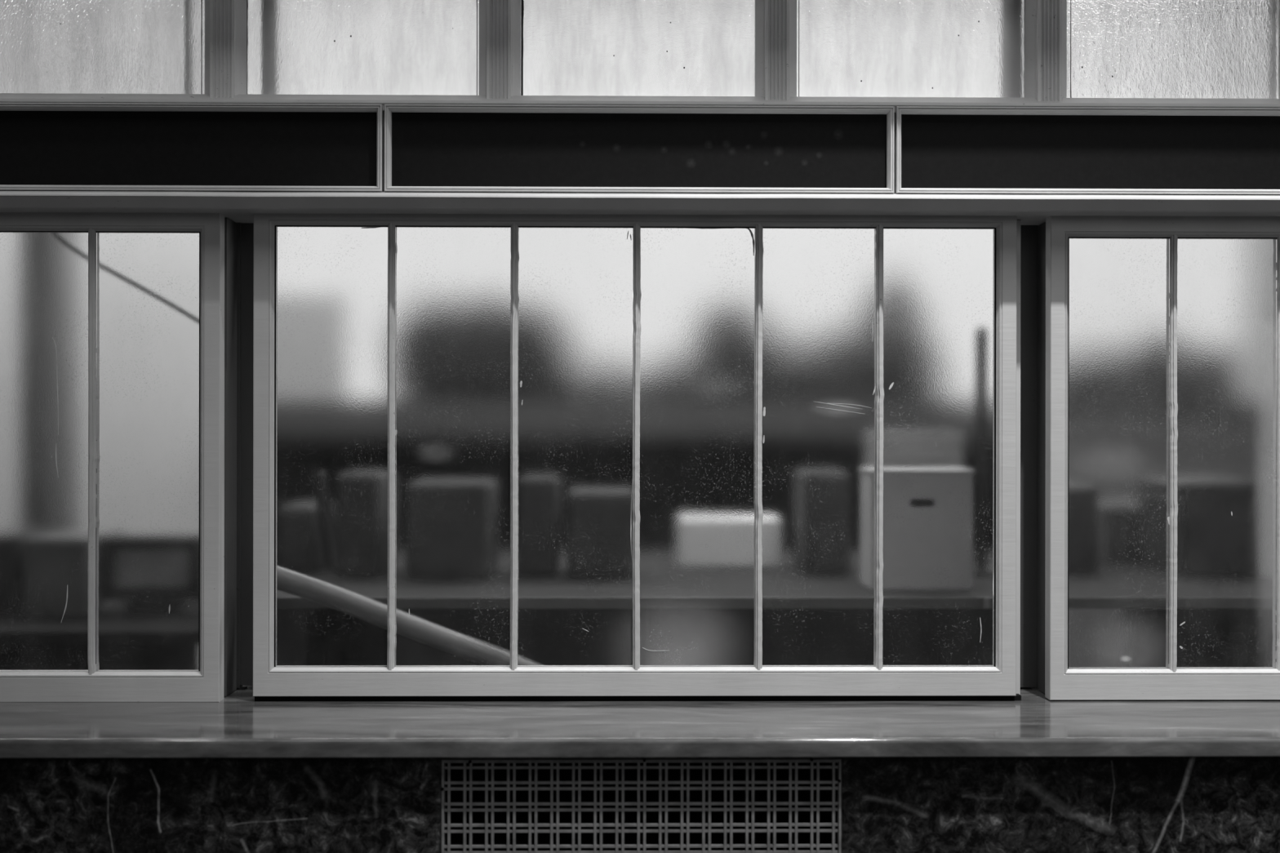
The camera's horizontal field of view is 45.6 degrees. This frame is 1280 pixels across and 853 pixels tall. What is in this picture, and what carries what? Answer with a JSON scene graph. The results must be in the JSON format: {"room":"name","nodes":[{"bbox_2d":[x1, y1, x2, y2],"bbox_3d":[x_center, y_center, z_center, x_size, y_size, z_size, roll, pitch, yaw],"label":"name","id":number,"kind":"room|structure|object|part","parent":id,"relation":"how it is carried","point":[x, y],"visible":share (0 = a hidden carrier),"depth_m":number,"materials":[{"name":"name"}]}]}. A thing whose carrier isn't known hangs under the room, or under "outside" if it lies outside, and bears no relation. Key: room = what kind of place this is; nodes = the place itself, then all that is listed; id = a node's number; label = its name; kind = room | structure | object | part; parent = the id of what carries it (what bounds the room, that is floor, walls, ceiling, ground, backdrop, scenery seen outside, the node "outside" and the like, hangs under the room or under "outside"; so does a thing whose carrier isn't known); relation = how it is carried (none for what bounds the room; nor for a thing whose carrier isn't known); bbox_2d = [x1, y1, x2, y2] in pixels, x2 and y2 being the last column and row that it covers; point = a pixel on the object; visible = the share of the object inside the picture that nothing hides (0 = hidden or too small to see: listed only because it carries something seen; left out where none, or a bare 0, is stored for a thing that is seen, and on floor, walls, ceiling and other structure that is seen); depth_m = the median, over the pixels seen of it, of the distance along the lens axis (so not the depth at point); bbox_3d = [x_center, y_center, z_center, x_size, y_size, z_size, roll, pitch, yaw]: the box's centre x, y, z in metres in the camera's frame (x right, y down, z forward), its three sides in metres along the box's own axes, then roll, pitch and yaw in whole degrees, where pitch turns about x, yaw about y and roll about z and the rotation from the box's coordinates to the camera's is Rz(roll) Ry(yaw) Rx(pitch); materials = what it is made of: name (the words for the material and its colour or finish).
{"room":"building exterior","nodes":[
{"label":"building exterior","id":0,"kind":"room"},
{"bbox_2d":[0,756,1279,852],"bbox_3d":[0.002,1.019,2.545,8.400,0.962,0.100,0,0,-1],"label":"wall","id":1,"kind":"structure","parent":0,"point":[1151,804],"depth_m":2.50,"materials":[{"name":"black stone"}]},
{"bbox_2d":[0,212,224,702],"bbox_3d":[-0.724,0.526,2.808,2.648,1.838,0.034,0,0,-1],"label":"window","id":2,"kind":"structure","parent":1,"relation":"in","point":[112,324],"depth_m":2.80,"materials":[{"name":"glass"}]},
{"bbox_3d":[-1.108,0.046,2.800,0.190,0.808,0.004,0,0,-1],"label":"glass pane","id":3,"kind":"part","parent":2,"relation":"part of","materials":[{"name":"clear glass"}]},
{"bbox_3d":[-0.903,0.046,2.803,0.191,0.808,0.004,0,0,-1],"label":"glass pane","id":4,"kind":"part","parent":2,"relation":"part of","materials":[{"name":"clear glass"}]},
{"bbox_2d":[236,222,253,688],"bbox_3d":[-0.766,0.035,2.949,0.073,0.931,0.060,0,0,-1],"label":"window frame","id":5,"kind":"structure","parent":1,"relation":"attached to","point":[245,254],"depth_m":2.92,"materials":[{"name":"paint"}]},
{"bbox_2d":[0,685,1279,758],"bbox_3d":[-0.001,0.521,2.784,8.400,0.031,0.632,0,0,-1],"label":"window sill","id":6,"kind":"structure","parent":1,"relation":"on","point":[238,726],"depth_m":2.54,"materials":[{"name":"grey stone"}]},
{"bbox_2d":[223,217,237,697],"bbox_3d":[-0.779,0.057,2.879,0.015,0.894,0.078,0,0,-1],"label":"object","id":7,"kind":"object","parent":6,"relation":"on","point":[230,226],"visible":0.74,"depth_m":2.87,"materials":[{"name":"paint"}]},
{"bbox_2d":[254,693,1021,701],"bbox_3d":[-0.002,0.501,2.820,1.414,0.009,0.020,0,0,-1],"label":"track","id":8,"kind":"object","parent":6,"relation":"on","point":[1018,697],"visible":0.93,"depth_m":2.81,"materials":[{"name":"black metal"}]},
{"bbox_2d":[253,213,1017,696],"bbox_3d":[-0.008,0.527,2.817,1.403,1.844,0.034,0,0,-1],"label":"window","id":9,"kind":"structure","parent":8,"relation":"on","point":[473,475],"depth_m":2.81,"materials":[{"name":"glass"}]},
{"bbox_3d":[-0.568,0.037,2.807,0.207,0.812,0.004,0,0,-1],"label":"glass pane","id":10,"kind":"part","parent":9,"relation":"part of","materials":[{"name":"clear glass"}]},
{"bbox_3d":[-0.345,0.037,2.810,0.212,0.812,0.004,0,0,-1],"label":"glass pane","id":11,"kind":"part","parent":9,"relation":"part of","materials":[{"name":"clear glass"}]},
{"bbox_3d":[-0.119,0.037,2.813,0.211,0.812,0.004,0,0,-1],"label":"glass pane","id":12,"kind":"part","parent":9,"relation":"part of","materials":[{"name":"clear glass"}]},
{"bbox_3d":[0.106,0.038,2.816,0.212,0.812,0.004,0,0,-1],"label":"glass pane","id":13,"kind":"part","parent":9,"relation":"part of","materials":[{"name":"clear glass"}]},
{"bbox_3d":[0.331,0.038,2.818,0.210,0.812,0.004,0,0,-1],"label":"glass pane","id":14,"kind":"part","parent":9,"relation":"part of","materials":[{"name":"clear glass"}]},
{"bbox_3d":[0.554,0.038,2.821,0.208,0.812,0.004,0,0,-1],"label":"glass pane","id":15,"kind":"part","parent":9,"relation":"part of","materials":[{"name":"clear glass"}]},
{"bbox_2d":[1016,219,1021,694],"bbox_3d":[0.708,0.059,2.864,0.012,0.894,0.014,0,0,-1],"label":"bead","id":16,"kind":"object","parent":6,"relation":"on","point":[1019,221],"visible":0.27,"depth_m":2.86,"materials":[{"name":"paint"}]},
{"bbox_2d":[1036,222,1045,693],"bbox_3d":[0.778,0.059,2.894,0.023,0.894,0.088,0,0,-1],"label":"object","id":17,"kind":"object","parent":6,"relation":"on","point":[1041,228],"visible":0.29,"depth_m":2.91,"materials":[{"name":"paint"}]},
{"bbox_2d":[440,758,841,852],"bbox_3d":[0.002,0.720,2.538,0.655,0.354,0.094,0,0,-1],"label":"air vent","id":18,"kind":"object","parent":1,"relation":"in","point":[617,805],"visible":0.98,"depth_m":2.50,"materials":[{"name":"metal"}]},
{"bbox_2d":[1020,225,1037,687],"bbox_3d":[0.759,0.038,2.969,0.090,0.931,0.060,0,0,-1],"label":"window frame","id":19,"kind":"structure","parent":1,"relation":"attached to","point":[1028,249],"depth_m":2.94,"materials":[{"name":"paint"}]},
{"bbox_2d":[1044,215,1279,700],"bbox_3d":[0.711,0.528,2.826,2.622,1.836,0.034,0,0,-1],"label":"window","id":20,"kind":"structure","parent":1,"relation":"in","point":[1162,534],"depth_m":2.82,"materials":[{"name":"glass"}]},
{"bbox_3d":[0.887,0.049,2.826,0.189,0.800,0.004,0,0,-1],"label":"glass pane","id":21,"kind":"part","parent":20,"relation":"part of","materials":[{"name":"clear glass"}]},
{"bbox_3d":[1.088,0.050,2.828,0.186,0.800,0.004,0,0,-1],"label":"glass pane","id":22,"kind":"part","parent":20,"relation":"part of","materials":[{"name":"clear glass"}]},
{"bbox_2d":[0,190,1279,225],"bbox_3d":[0.000,-0.410,2.836,8.400,0.041,0.228,0,0,-1],"label":"lintel","id":23,"kind":"object","parent":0,"point":[237,206],"visible":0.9,"depth_m":2.74,"materials":[{"name":"paint"}]},
{"bbox_2d":[383,111,384,191],"bbox_3d":[0.000,-0.508,2.826,8.400,0.152,0.048,0,0,-1],"label":"fascia","id":24,"kind":"object","parent":23,"relation":"on","point":[384,111],"visible":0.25,"depth_m":2.80,"materials":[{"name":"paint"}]},
{"bbox_2d":[0,102,383,191],"bbox_3d":[-0.932,-0.508,2.777,0.925,0.158,0.026,0,0,-1],"label":"transom panel","id":25,"kind":"object","parent":24,"relation":"attached to","point":[44,146],"visible":0.99,"depth_m":2.79,"materials":[{"name":"glass"}]},
{"bbox_2d":[384,104,894,193],"bbox_3d":[0.000,-0.507,2.789,0.930,0.158,0.026,0,0,-1],"label":"transom panel","id":26,"kind":"object","parent":24,"relation":"attached to","point":[428,148],"visible":0.98,"depth_m":2.79,"materials":[{"name":"glass"}]},
{"bbox_2d":[0,0,1279,112],"bbox_3d":[0.001,-0.716,2.817,8.400,0.278,0.066,0,0,-1],"label":"window","id":27,"kind":"structure","parent":24,"relation":"attached to","point":[569,47],"depth_m":2.82,"materials":[{"name":"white glass"}]},
{"bbox_2d":[0,0,204,93],"bbox_3d":[-1.029,-0.733,2.809,0.456,0.248,0.006,0,0,-1],"label":"window","id":28,"kind":"structure","parent":27,"relation":"attached to","point":[83,46],"depth_m":2.81,"materials":[{"name":"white glass"}]},
{"bbox_2d":[204,0,246,97],"bbox_3d":[-0.763,-0.727,2.801,0.077,0.259,0.038,0,0,-1],"label":"mullion","id":29,"kind":"object","parent":27,"relation":"on","point":[225,20],"visible":0.96,"depth_m":2.79,"materials":[{"name":"grey metal"}]},
{"bbox_2d":[246,0,479,95],"bbox_3d":[-0.515,-0.732,2.816,0.442,0.248,0.006,0,0,-1],"label":"window","id":30,"kind":"structure","parent":27,"relation":"attached to","point":[294,46],"depth_m":2.81,"materials":[{"name":"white glass"}]},
{"bbox_2d":[479,0,520,98],"bbox_3d":[-0.259,-0.726,2.808,0.077,0.259,0.038,0,0,-1],"label":"mullion","id":31,"kind":"object","parent":27,"relation":"on","point":[500,20],"visible":0.96,"depth_m":2.79,"materials":[{"name":"grey metal"}]},
{"bbox_2d":[755,0,796,100],"bbox_3d":[0.252,-0.725,2.814,0.077,0.259,0.038,0,0,-1],"label":"mullion","id":32,"kind":"object","parent":27,"relation":"on","point":[775,20],"visible":0.96,"depth_m":2.80,"materials":[{"name":"grey metal"}]},
{"bbox_2d":[796,0,1025,97],"bbox_3d":[0.505,-0.730,2.829,0.440,0.248,0.006,0,0,-1],"label":"window","id":33,"kind":"structure","parent":27,"relation":"attached to","point":[846,48],"depth_m":2.83,"materials":[{"name":"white glass"}]},
{"bbox_2d":[1025,0,1066,101],"bbox_3d":[0.754,-0.724,2.821,0.077,0.259,0.038,0,0,-1],"label":"mullion","id":34,"kind":"object","parent":27,"relation":"on","point":[1046,20],"visible":0.96,"depth_m":2.81,"materials":[{"name":"grey metal"}]},
{"bbox_2d":[1066,0,1278,98],"bbox_3d":[0.996,-0.730,2.835,0.410,0.248,0.006,0,0,-1],"label":"window","id":35,"kind":"structure","parent":27,"relation":"attached to","point":[1217,49],"depth_m":2.83,"materials":[{"name":"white glass"}]},
{"bbox_2d":[1278,0,1279,98],"bbox_3d":[1.227,-0.724,2.827,0.077,0.259,0.038,0,0,-1],"label":"mullion","id":36,"kind":"object","parent":27,"relation":"on","point":[1278,0],"visible":0.33,"depth_m":2.83,"materials":[{"name":"grey metal"}]},
{"bbox_2d":[893,106,1279,195],"bbox_3d":[0.938,-0.505,2.801,0.940,0.158,0.026,0,0,-1],"label":"transom panel","id":37,"kind":"object","parent":24,"relation":"attached to","point":[939,149],"visible":0.99,"depth_m":2.81,"materials":[{"name":"glass"}]},
{"bbox_3d":[0.018,1.550,1.250,8.800,0.100,9.700,0,0,-1],"label":"floor","id":38,"kind":"structure","parent":0,"visible":0},
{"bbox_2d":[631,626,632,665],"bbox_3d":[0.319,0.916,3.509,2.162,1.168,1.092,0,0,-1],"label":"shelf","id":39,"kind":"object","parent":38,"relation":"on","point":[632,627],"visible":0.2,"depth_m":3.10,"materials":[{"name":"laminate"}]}
]}

